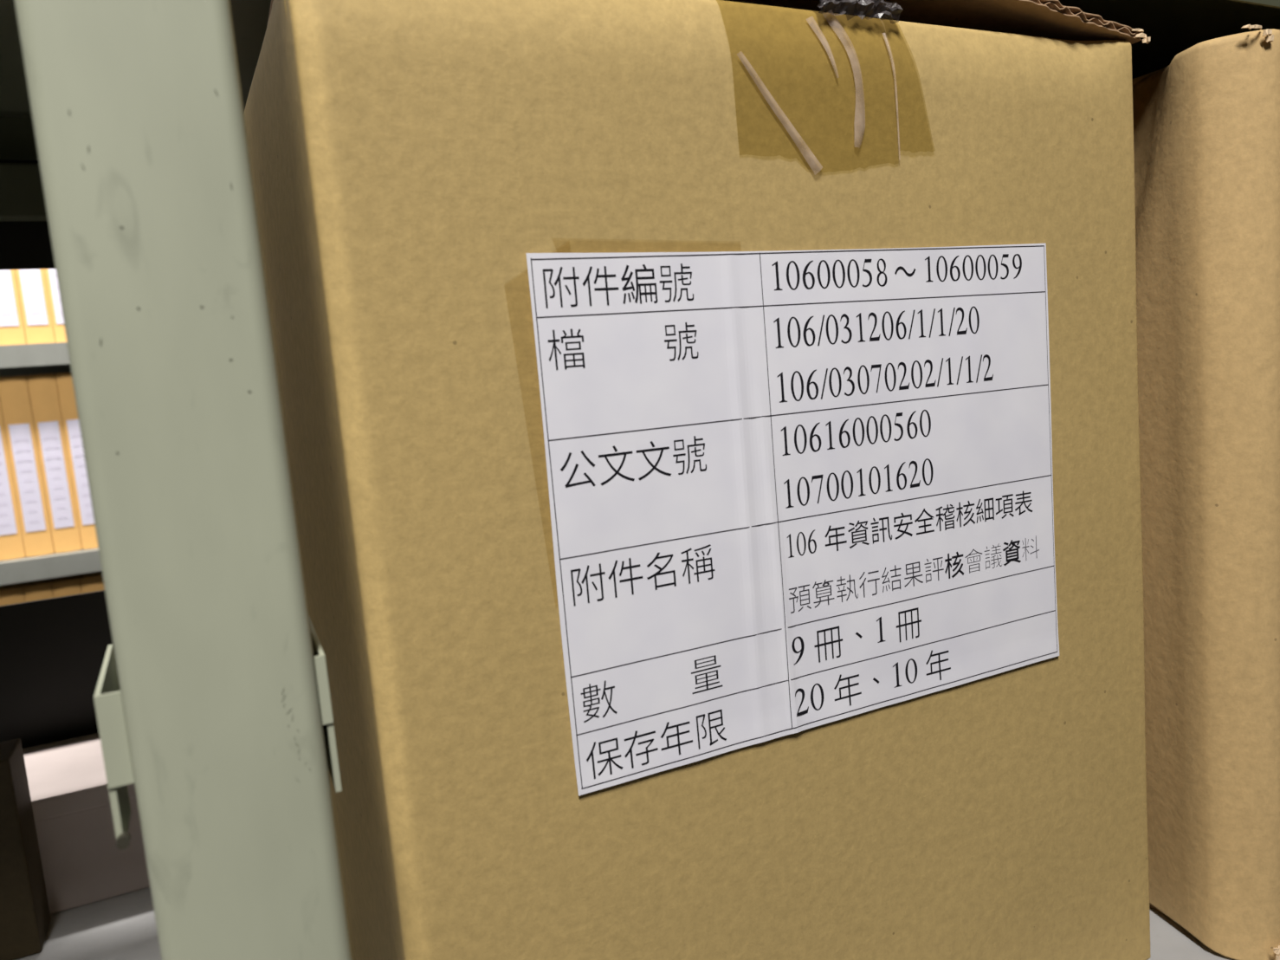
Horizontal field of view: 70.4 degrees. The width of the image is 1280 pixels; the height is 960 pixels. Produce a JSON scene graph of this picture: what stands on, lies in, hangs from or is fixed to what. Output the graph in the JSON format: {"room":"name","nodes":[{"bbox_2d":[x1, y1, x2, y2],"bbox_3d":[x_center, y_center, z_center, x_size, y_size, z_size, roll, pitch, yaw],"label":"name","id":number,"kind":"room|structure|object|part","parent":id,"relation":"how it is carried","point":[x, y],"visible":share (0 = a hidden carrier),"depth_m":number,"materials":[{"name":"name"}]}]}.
{"room":"archive storage room","nodes":[
{"label":"archive storage room","id":0,"kind":"room"},
{"bbox_3d":[0.123,1.567,0.422,5.200,0.100,4.500,-8,7,-25],"label":"floor","id":1,"kind":"structure","parent":0,"visible":0},
{"bbox_2d":[0,342,102,586],"bbox_3d":[-0.562,0.259,1.323,1.830,2.400,0.322,-8,7,-25],"label":"storage rack","id":2,"kind":"object","parent":1,"relation":"on","point":[26,359],"visible":0.02,"depth_m":1.06,"materials":[{"name":"metal"}]},
{"bbox_2d":[0,400,25,560],"bbox_3d":[-0.796,-0.019,1.154,0.028,0.213,0.221,-8,7,-25],"label":"manila folder","id":3,"kind":"object","parent":2,"relation":"on","point":[11,540],"visible":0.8,"depth_m":1.06,"materials":[{"name":"paper"}]},
{"bbox_2d":[0,269,26,345],"bbox_3d":[-0.786,-0.269,1.140,0.028,0.213,0.221,-8,7,-25],"label":"manila folder","id":4,"kind":"object","parent":2,"relation":"on","point":[12,332],"visible":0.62,"depth_m":1.05,"materials":[{"name":"paper"}]},
{"bbox_2d":[0,581,29,605],"bbox_3d":[-0.782,0.227,1.178,0.028,0.213,0.221,-8,7,-25],"label":"manila folder","id":5,"kind":"object","parent":2,"relation":"on","point":[9,593],"visible":0.15,"depth_m":1.07,"materials":[{"name":"paper"}]},
{"bbox_2d":[0,374,54,556],"bbox_3d":[-0.770,-0.023,1.166,0.028,0.213,0.221,-8,7,-25],"label":"binder","id":6,"kind":"object","parent":2,"relation":"on","point":[15,397],"visible":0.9,"depth_m":1.07,"materials":[{"name":"paper"}]},
{"bbox_2d":[14,268,55,343],"bbox_3d":[-0.760,-0.272,1.153,0.028,0.213,0.221,-8,7,-25],"label":"manila folder","id":7,"kind":"object","parent":2,"relation":"on","point":[31,283],"visible":0.38,"depth_m":1.06,"materials":[{"name":"paper"}]},
{"bbox_2d":[23,576,57,601],"bbox_3d":[-0.756,0.223,1.191,0.028,0.213,0.221,-8,7,-25],"label":"manila folder","id":8,"kind":"object","parent":2,"relation":"on","point":[39,589],"visible":0.15,"depth_m":1.08,"materials":[{"name":"paper"}]},
{"bbox_2d":[26,373,82,552],"bbox_3d":[-0.744,-0.026,1.179,0.028,0.213,0.221,-8,7,-25],"label":"binder","id":9,"kind":"object","parent":2,"relation":"on","point":[42,388],"visible":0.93,"depth_m":1.08,"materials":[{"name":"paper"}]},
{"bbox_2d":[44,268,66,342],"bbox_3d":[-0.734,-0.276,1.164,0.028,0.213,0.221,-8,7,-25],"label":"manila folder","id":10,"kind":"object","parent":2,"relation":"on","point":[51,278],"visible":0.16,"depth_m":1.07,"materials":[{"name":"paper"}]},
{"bbox_2d":[51,573,84,597],"bbox_3d":[-0.731,0.220,1.203,0.028,0.213,0.221,-8,7,-25],"label":"manila folder","id":11,"kind":"object","parent":2,"relation":"on","point":[68,585],"visible":0.2,"depth_m":1.10,"materials":[{"name":"paper"}]},
{"bbox_2d":[55,372,97,549],"bbox_3d":[-0.718,-0.030,1.190,0.028,0.213,0.221,-8,7,-25],"label":"manila folder","id":12,"kind":"object","parent":2,"relation":"on","point":[64,380],"visible":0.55,"depth_m":1.09,"materials":[{"name":"paper"}]},
{"bbox_2d":[79,570,104,593],"bbox_3d":[-0.705,0.216,1.216,0.028,0.213,0.221,-8,7,-25],"label":"manila folder","id":13,"kind":"object","parent":2,"relation":"on","point":[93,581],"visible":0.14,"depth_m":1.11,"materials":[{"name":"paper"}]},
{"bbox_2d":[0,0,1279,959],"bbox_3d":[-0.144,0.315,0.532,1.882,2.400,0.585,-8,7,-25],"label":"storage rack","id":14,"kind":"object","parent":1,"relation":"on","point":[198,667],"visible":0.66,"depth_m":0.21,"materials":[{"name":"metal"}]},
{"bbox_3d":[-0.299,-0.235,0.702,1.794,0.073,0.002,-8,7,-25],"label":"rail","id":15,"kind":"part","parent":14,"relation":"part of","materials":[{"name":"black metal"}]},
{"bbox_3d":[-0.290,-0.216,0.688,1.794,0.037,0.012,-8,7,-25],"label":"rail","id":16,"kind":"part","parent":14,"relation":"part of","materials":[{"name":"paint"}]},
{"bbox_2d":[0,737,51,959],"bbox_3d":[-0.417,0.223,0.510,0.126,0.118,0.039,-8,7,-25],"label":"cardboard box","id":17,"kind":"object","parent":14,"relation":"on","point":[25,918],"visible":1,"depth_m":0.52,"materials":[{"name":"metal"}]},
{"bbox_3d":[-0.295,-0.184,0.708,1.794,0.030,0.002,-8,7,-25],"label":"rail","id":18,"kind":"part","parent":14,"relation":"part of","materials":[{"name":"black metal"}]},
{"bbox_3d":[-0.267,0.152,0.747,1.794,0.176,0.002,-8,7,-25],"label":"panel","id":19,"kind":"part","parent":14,"relation":"part of","materials":[{"name":"black metal"}]},
{"bbox_2d":[22,732,149,913],"bbox_3d":[-0.357,0.225,0.629,0.171,0.076,0.114,-8,7,-25],"label":"box","id":20,"kind":"object","parent":14,"relation":"on","point":[82,863],"visible":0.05,"depth_m":0.57,"materials":[{"name":"white cardboard"}]},
{"bbox_3d":[-0.359,0.195,0.626,0.171,0.014,0.114,-8,7,-25],"label":"box lid","id":21,"kind":"part","parent":20,"relation":"part of","materials":[{"name":"white cardboard"}]},
{"bbox_3d":[-0.080,0.340,0.260,0.041,2.400,0.037,-8,7,-25],"label":"upright post","id":22,"kind":"part","parent":14,"relation":"part of","materials":[{"name":"metal"}]},
{"bbox_2d":[244,0,1150,959],"bbox_3d":[-0.010,0.017,0.518,0.356,0.456,0.404,-8,7,-25],"label":"carton","id":23,"kind":"object","parent":14,"relation":"on","point":[712,431],"visible":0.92,"depth_m":0.32,"materials":[{"name":"cardboard"}]},
{"bbox_2d":[1132,24,1279,959],"bbox_3d":[0.338,-0.013,0.653,0.345,0.427,0.413,-8,7,-25],"label":"carton","id":24,"kind":"object","parent":14,"relation":"on","point":[1206,123],"visible":0.19,"depth_m":0.42,"materials":[{"name":"cardboard"}]}
]}

